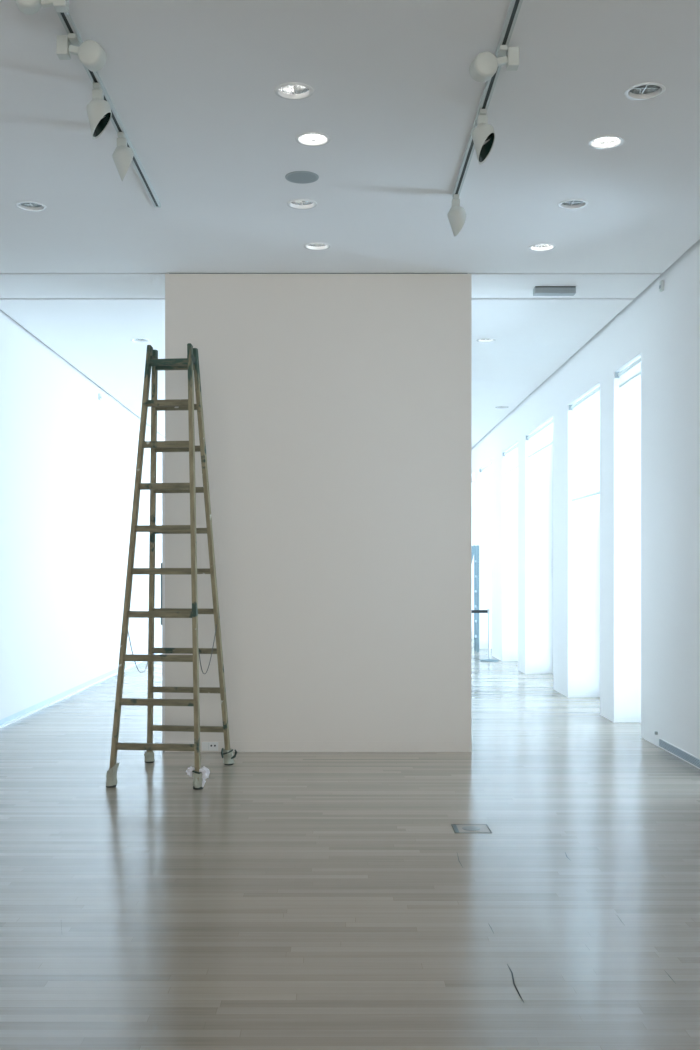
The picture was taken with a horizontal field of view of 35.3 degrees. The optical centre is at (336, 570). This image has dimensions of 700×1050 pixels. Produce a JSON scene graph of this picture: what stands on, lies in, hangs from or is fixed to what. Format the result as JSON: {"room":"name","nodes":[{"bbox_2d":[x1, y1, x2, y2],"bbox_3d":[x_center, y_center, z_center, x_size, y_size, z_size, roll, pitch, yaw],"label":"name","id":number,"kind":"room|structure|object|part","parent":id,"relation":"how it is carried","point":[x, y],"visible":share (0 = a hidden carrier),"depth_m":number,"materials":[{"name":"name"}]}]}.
{"room":"museum","nodes":[
{"label":"museum","id":0,"kind":"room"},
{"bbox_2d":[0,309,164,719],"bbox_3d":[-3.345,-0.623,10.500,0.250,4.095,29.000,0,0,0],"label":"wall","id":1,"kind":"structure","parent":0,"point":[68,455],"depth_m":12.81,"materials":[{"name":"white paint"}]},
{"bbox_2d":[0,653,159,727],"bbox_3d":[-3.357,1.462,10.500,0.225,0.075,29.000,0,0,0],"label":"baseboard","id":2,"kind":"structure","parent":1,"relation":"attached to","point":[18,714],"depth_m":12.77,"materials":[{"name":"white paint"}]},
{"bbox_2d":[0,298,633,446],"bbox_3d":[-0.239,-2.570,17.505,5.876,0.200,14.990,0,0,0],"label":"ceiling","id":3,"kind":"structure","parent":0,"point":[534,337],"depth_m":11.64,"materials":[{"name":"white paint"}]},
{"bbox_2d":[130,338,149,341],"bbox_3d":[-2.106,-2.522,11.762,0.202,0.115,0.202,0,0,0],"label":"recessed light","id":4,"kind":"object","parent":3,"relation":"in","point":[133,339],"visible":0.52,"depth_m":11.82,"materials":[{"name":"white"}]},
{"bbox_2d":[477,338,494,341],"bbox_3d":[1.593,-2.522,11.762,0.202,0.115,0.202,0,0,0],"label":"recessed light","id":5,"kind":"object","parent":3,"relation":"in","point":[481,339],"visible":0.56,"depth_m":11.82,"materials":[{"name":"white"}]},
{"bbox_2d":[165,274,471,740],"bbox_3d":[-0.155,-0.482,9.558,2.540,3.964,0.884,0,0,0],"label":"wall","id":6,"kind":"structure","parent":0,"point":[337,408],"depth_m":9.12,"materials":[{"name":"paint"}]},
{"bbox_2d":[202,742,217,750],"bbox_3d":[-1.052,1.452,9.109,0.136,0.072,0.008,0,0,0],"label":"power socket","id":7,"kind":"object","parent":6,"relation":"attached to","point":[206,746],"visible":1,"depth_m":9.11,"materials":[{"name":"white plastic"}]},
{"bbox_2d":[169,273,466,273],"bbox_3d":[-0.155,-2.567,9.558,2.480,0.206,0.824,0,0,0],"label":"trim","id":8,"kind":"structure","parent":6,"relation":"attached to","point":[169,273],"depth_m":9.15,"materials":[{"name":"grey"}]},
{"bbox_2d":[165,741,471,751],"bbox_3d":[-0.155,1.456,9.120,2.543,0.088,0.013,0,0,0],"label":"baseboard","id":9,"kind":"structure","parent":6,"relation":"attached to","point":[240,746],"depth_m":9.11,"materials":[{"name":"paint"}]},
{"bbox_2d":[0,273,660,297],"bbox_3d":[-0.239,-2.570,9.560,5.876,0.200,0.790,0,0,0],"label":"ceiling","id":10,"kind":"structure","parent":0,"point":[12,285],"depth_m":9.52,"materials":[{"name":"white paint"}]},
{"bbox_2d":[533,286,575,295],"bbox_3d":[1.895,-2.440,9.588,0.355,0.060,0.103,0,0,0],"label":"ceiling vent","id":11,"kind":"object","parent":10,"relation":"in","point":[538,290],"visible":1,"depth_m":9.54,"materials":[{"name":"grey metal"}]},
{"bbox_2d":[0,639,699,1049],"bbox_3d":[0.036,1.625,10.500,7.012,0.251,29.500,0,0,0],"label":"floor","id":12,"kind":"structure","parent":0,"point":[288,900],"depth_m":5.21,"materials":[{"name":"brown wood"}]},
{"bbox_2d":[106,343,236,789],"bbox_3d":[-1.189,-0.080,8.103,0.753,3.159,1.070,0,0,7],"label":"step ladder","id":13,"kind":"object","parent":12,"relation":"on","point":[191,363],"visible":1,"depth_m":7.96,"materials":[{"name":"wood"}]},
{"bbox_3d":[-1.460,0.560,8.104,0.012,0.400,0.617,0,0,6],"label":"chain","id":14,"kind":"part","parent":13,"relation":"part of","materials":[{"name":"grey"}]},
{"bbox_3d":[-0.948,0.568,8.051,0.020,0.363,0.647,0,0,5],"label":"chain","id":15,"kind":"part","parent":13,"relation":"part of","materials":[{"name":"grey metal"}]},
{"bbox_2d":[451,824,491,832],"bbox_3d":[0.781,1.498,6.401,0.214,0.004,0.214,0,0,0],"label":"floor outlet","id":16,"kind":"object","parent":12,"relation":"on","point":[458,828],"visible":1,"depth_m":6.39,"materials":[{"name":"grey metal"}]},
{"bbox_3d":[0.781,1.497,6.401,0.104,0.003,0.104,0,0,0],"label":"round lid","id":17,"kind":"part","parent":16,"relation":"part of","materials":[{"name":"grey metal"}]},
{"bbox_2d":[472,545,478,651],"bbox_3d":[2.326,0.515,20.480,0.598,1.980,0.390,0,0,0],"label":"ladder","id":18,"kind":"object","parent":12,"relation":"on","point":[475,549],"visible":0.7,"depth_m":20.31,"materials":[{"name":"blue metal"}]},
{"bbox_2d":[472,609,498,661],"bbox_3d":[2.303,1.066,18.330,0.775,0.868,0.310,0,0,0],"label":"barrier","id":19,"kind":"object","parent":12,"relation":"on","point":[488,611],"visible":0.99,"depth_m":18.31,"materials":[{"name":"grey metal"}]},
{"bbox_3d":[2.535,1.085,18.330,0.038,0.770,0.038,0,0,0],"label":"post","id":20,"kind":"part","parent":19,"relation":"part of","materials":[{"name":"silver metal"}]},
{"bbox_2d":[0,0,699,272],"bbox_3d":[-0.239,-2.570,2.560,5.876,0.200,13.120,0,0,0],"label":"ceiling","id":21,"kind":"structure","parent":0,"point":[191,84],"depth_m":6.21,"materials":[{"name":"white paint"}]},
{"bbox_2d":[15,201,45,210],"bbox_3d":[-2.071,-2.522,7.444,0.202,0.115,0.202,0,0,0],"label":"recessed light","id":22,"kind":"object","parent":21,"relation":"in","point":[24,205],"visible":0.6,"depth_m":7.50,"materials":[{"name":"white metal"}]},
{"bbox_2d":[57,12,160,206],"bbox_3d":[-1.207,-2.459,3.203,0.044,0.022,8.406,0,0,0],"label":"track","id":23,"kind":"object","parent":21,"relation":"attached to","point":[65,17],"visible":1,"depth_m":5.99,"materials":[{"name":"silver metal"}]},
{"bbox_2d":[15,0,68,14],"bbox_3d":[-1.247,-2.412,4.617,0.229,0.122,0.102,0,0,0],"label":"track spotlight","id":24,"kind":"object","parent":23,"relation":"attached to","point":[28,7],"visible":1,"depth_m":4.61,"materials":[{"name":"white metal"}]},
{"bbox_3d":[-1.214,-2.390,4.620,0.061,0.038,0.030,0,0,0],"label":"stem","id":25,"kind":"part","parent":24,"relation":"part of","materials":[{"name":"white metal"}]},
{"bbox_2d":[56,33,106,71],"bbox_3d":[-1.171,-2.376,5.054,0.220,0.142,0.117,0,0,0],"label":"track spotlight","id":26,"kind":"object","parent":23,"relation":"attached to","point":[91,54],"visible":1,"depth_m":5.02,"materials":[{"name":"white metal"}]},
{"bbox_3d":[-1.203,-2.390,5.050,0.056,0.038,0.030,0,0,0],"label":"stem","id":27,"kind":"part","parent":26,"relation":"part of","materials":[{"name":"white metal"}]},
{"bbox_2d":[86,83,111,138],"bbox_3d":[-1.202,-2.316,5.556,0.125,0.264,0.120,0,0,0],"label":"track spotlight","id":28,"kind":"object","parent":23,"relation":"hanging from","point":[99,112],"visible":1,"depth_m":5.52,"materials":[{"name":"white metal"}]},
{"bbox_3d":[-1.207,-2.401,5.556,0.052,0.046,0.040,0,0,0],"label":"stem","id":29,"kind":"part","parent":28,"relation":"part of","materials":[{"name":"white metal"}]},
{"bbox_2d":[112,132,133,180],"bbox_3d":[-1.201,-2.318,6.177,0.120,0.259,0.120,0,0,-22],"label":"track spotlight","id":30,"kind":"object","parent":23,"relation":"attached to","point":[122,156],"visible":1,"depth_m":6.13,"materials":[{"name":"white metal"}]},
{"bbox_3d":[-1.207,-2.401,6.175,0.052,0.046,0.040,0,0,0],"label":"stem","id":31,"kind":"part","parent":30,"relation":"part of","materials":[{"name":"white metal"}]},
{"bbox_2d":[274,82,313,99],"bbox_3d":[-0.221,-2.522,5.660,0.202,0.115,0.202,0,0,0],"label":"recessed light","id":32,"kind":"object","parent":21,"relation":"in","point":[292,90],"visible":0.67,"depth_m":5.71,"materials":[{"name":"white metal"}]},
{"bbox_2d":[285,171,318,183],"bbox_3d":[-0.219,-2.467,6.896,0.212,0.006,0.212,0,0,0],"label":"ceiling speaker","id":33,"kind":"object","parent":21,"relation":"attached to","point":[301,177],"visible":1,"depth_m":6.89,"materials":[{"name":"grey metal"}]},
{"bbox_2d":[287,199,316,208],"bbox_3d":[-0.236,-2.522,7.403,0.202,0.115,0.202,0,0,0],"label":"recessed light","id":34,"kind":"object","parent":21,"relation":"in","point":[297,203],"visible":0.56,"depth_m":7.46,"materials":[{"name":"white metal"}]},
{"bbox_2d":[295,132,330,145],"bbox_3d":[-0.137,-2.522,6.289,0.202,0.115,0.202,0,0,0],"label":"recessed light","id":35,"kind":"object","parent":21,"relation":"in","point":[308,138],"visible":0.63,"depth_m":6.34,"materials":[{"name":"white"}]},
{"bbox_2d":[304,242,329,249],"bbox_3d":[-0.152,-2.522,8.360,0.202,0.115,0.202,0,0,0],"label":"recessed light","id":36,"kind":"object","parent":21,"relation":"in","point":[313,245],"visible":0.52,"depth_m":8.42,"materials":[{"name":"white"}]},
{"bbox_2d":[452,0,522,196],"bbox_3d":[0.776,-2.459,3.103,0.044,0.022,8.206,0,0,0],"label":"track","id":37,"kind":"object","parent":21,"relation":"attached to","point":[515,5],"visible":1,"depth_m":5.60,"materials":[{"name":"silver metal"}]},
{"bbox_2d":[447,194,466,235],"bbox_3d":[0.781,-2.318,7.190,0.121,0.259,0.121,0,0,-23],"label":"track spotlight","id":38,"kind":"object","parent":37,"relation":"hanging from","point":[456,215],"visible":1,"depth_m":7.15,"materials":[{"name":"white metal"}]},
{"bbox_3d":[0.776,-2.401,7.188,0.052,0.046,0.040,0,0,0],"label":"stem","id":39,"kind":"part","parent":38,"relation":"part of","materials":[{"name":"white metal"}]},
{"bbox_2d":[472,109,494,164],"bbox_3d":[0.782,-2.310,5.864,0.125,0.274,0.127,0,0,0],"label":"track spotlight","id":40,"kind":"object","parent":37,"relation":"attached to","point":[483,135],"visible":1,"depth_m":5.84,"materials":[{"name":"white metal"}]},
{"bbox_3d":[0.776,-2.401,5.868,0.052,0.046,0.040,0,0,0],"label":"stem","id":41,"kind":"part","parent":40,"relation":"part of","materials":[{"name":"white metal"}]},
{"bbox_2d":[469,45,518,81],"bbox_3d":[0.738,-2.376,5.157,0.224,0.142,0.102,0,0,0],"label":"track spotlight","id":42,"kind":"object","parent":37,"relation":"attached to","point":[484,66],"visible":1,"depth_m":5.13,"materials":[{"name":"white metal"}]},
{"bbox_3d":[0.772,-2.390,5.160,0.056,0.038,0.030,0,0,0],"label":"stem","id":43,"kind":"part","parent":42,"relation":"part of","materials":[{"name":"white metal"}]},
{"bbox_2d":[529,243,554,250],"bbox_3d":[1.563,-2.522,8.386,0.202,0.115,0.202,0,0,0],"label":"recessed light","id":44,"kind":"object","parent":21,"relation":"in","point":[541,246],"visible":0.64,"depth_m":8.44,"materials":[{"name":"white"}]},
{"bbox_2d":[558,199,587,208],"bbox_3d":[1.588,-2.522,7.403,0.202,0.115,0.202,0,0,0],"label":"recessed light","id":45,"kind":"object","parent":21,"relation":"in","point":[571,203],"visible":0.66,"depth_m":7.46,"materials":[{"name":"white metal"}]},
{"bbox_2d":[588,135,623,148],"bbox_3d":[1.549,-2.522,6.333,0.202,0.115,0.202,0,0,0],"label":"recessed light","id":46,"kind":"object","parent":21,"relation":"in","point":[607,141],"visible":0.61,"depth_m":6.38,"materials":[{"name":"white"}]},
{"bbox_2d":[625,82,664,99],"bbox_3d":[1.585,-2.522,5.660,0.202,0.115,0.202,0,0,0],"label":"recessed light","id":47,"kind":"object","parent":21,"relation":"in","point":[649,90],"visible":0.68,"depth_m":5.70,"materials":[{"name":"white metal"}]},
{"bbox_2d":[472,239,699,768],"bbox_3d":[2.992,-0.585,10.500,0.500,4.170,29.000,0,0,0],"label":"wall","id":48,"kind":"structure","parent":0,"point":[599,594],"depth_m":10.89,"materials":[{"name":"white paint"}]},
{"bbox_2d":[480,462,491,487],"bbox_3d":[2.784,-1.781,20.350,0.063,0.378,1.780,0,0,0],"label":"roller blind","id":49,"kind":"object","parent":48,"relation":"attached to","point":[486,471],"visible":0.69,"depth_m":20.43,"materials":[{"name":"white fabric"}]},
{"bbox_2d":[503,444,517,473],"bbox_3d":[2.784,-1.786,17.470,0.063,0.368,1.620,0,0,0],"label":"roller blind","id":50,"kind":"object","parent":48,"relation":"attached to","point":[511,456],"visible":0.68,"depth_m":17.56,"materials":[{"name":"white fabric"}]},
{"bbox_2d":[526,419,552,457],"bbox_3d":[2.784,-1.808,15.000,0.063,0.323,2.080,0,0,0],"label":"roller blind","id":51,"kind":"object","parent":48,"relation":"attached to","point":[542,438],"visible":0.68,"depth_m":14.98,"materials":[{"name":"white fabric"}]},
{"bbox_3d":[2.787,-1.658,15.000,0.018,0.022,1.986,0,0,0],"label":"rail","id":52,"kind":"part","parent":51,"relation":"part of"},
{"bbox_2d":[569,386,599,501],"bbox_3d":[2.784,-1.396,12.265,0.063,1.148,1.590,0,0,0],"label":"roller blind","id":53,"kind":"object","parent":48,"relation":"attached to","point":[585,412],"visible":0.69,"depth_m":12.28,"materials":[{"name":"white fabric"}]},
{"bbox_3d":[2.787,-0.833,12.265,0.018,0.022,1.496,0,0,0],"label":"rail","id":54,"kind":"part","parent":53,"relation":"part of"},
{"bbox_2d":[615,357,640,387],"bbox_3d":[2.784,-1.889,10.405,0.063,0.163,0.970,0,0,0],"label":"roller blind","id":55,"kind":"object","parent":48,"relation":"attached to","point":[633,370],"visible":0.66,"depth_m":10.45,"materials":[{"name":"white fabric"}]},
{"bbox_3d":[2.787,-1.818,10.405,0.018,0.022,0.876,0,0,0],"label":"rail","id":56,"kind":"part","parent":55,"relation":"part of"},
{"bbox_2d":[659,280,663,291],"bbox_3d":[2.727,-2.397,9.252,0.030,0.084,0.056,0,0,0],"label":"wall sensor","id":57,"kind":"object","parent":48,"relation":"attached to","point":[661,283],"visible":1,"depth_m":9.22,"materials":[{"name":"white plastic"}]},
{"bbox_2d":[659,738,699,768],"bbox_3d":[2.739,1.455,8.680,0.006,0.074,1.360,0,0,0],"label":"baseboard","id":58,"kind":"structure","parent":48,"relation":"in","point":[663,744],"depth_m":8.78,"materials":[{"name":"white metal"}]}
]}

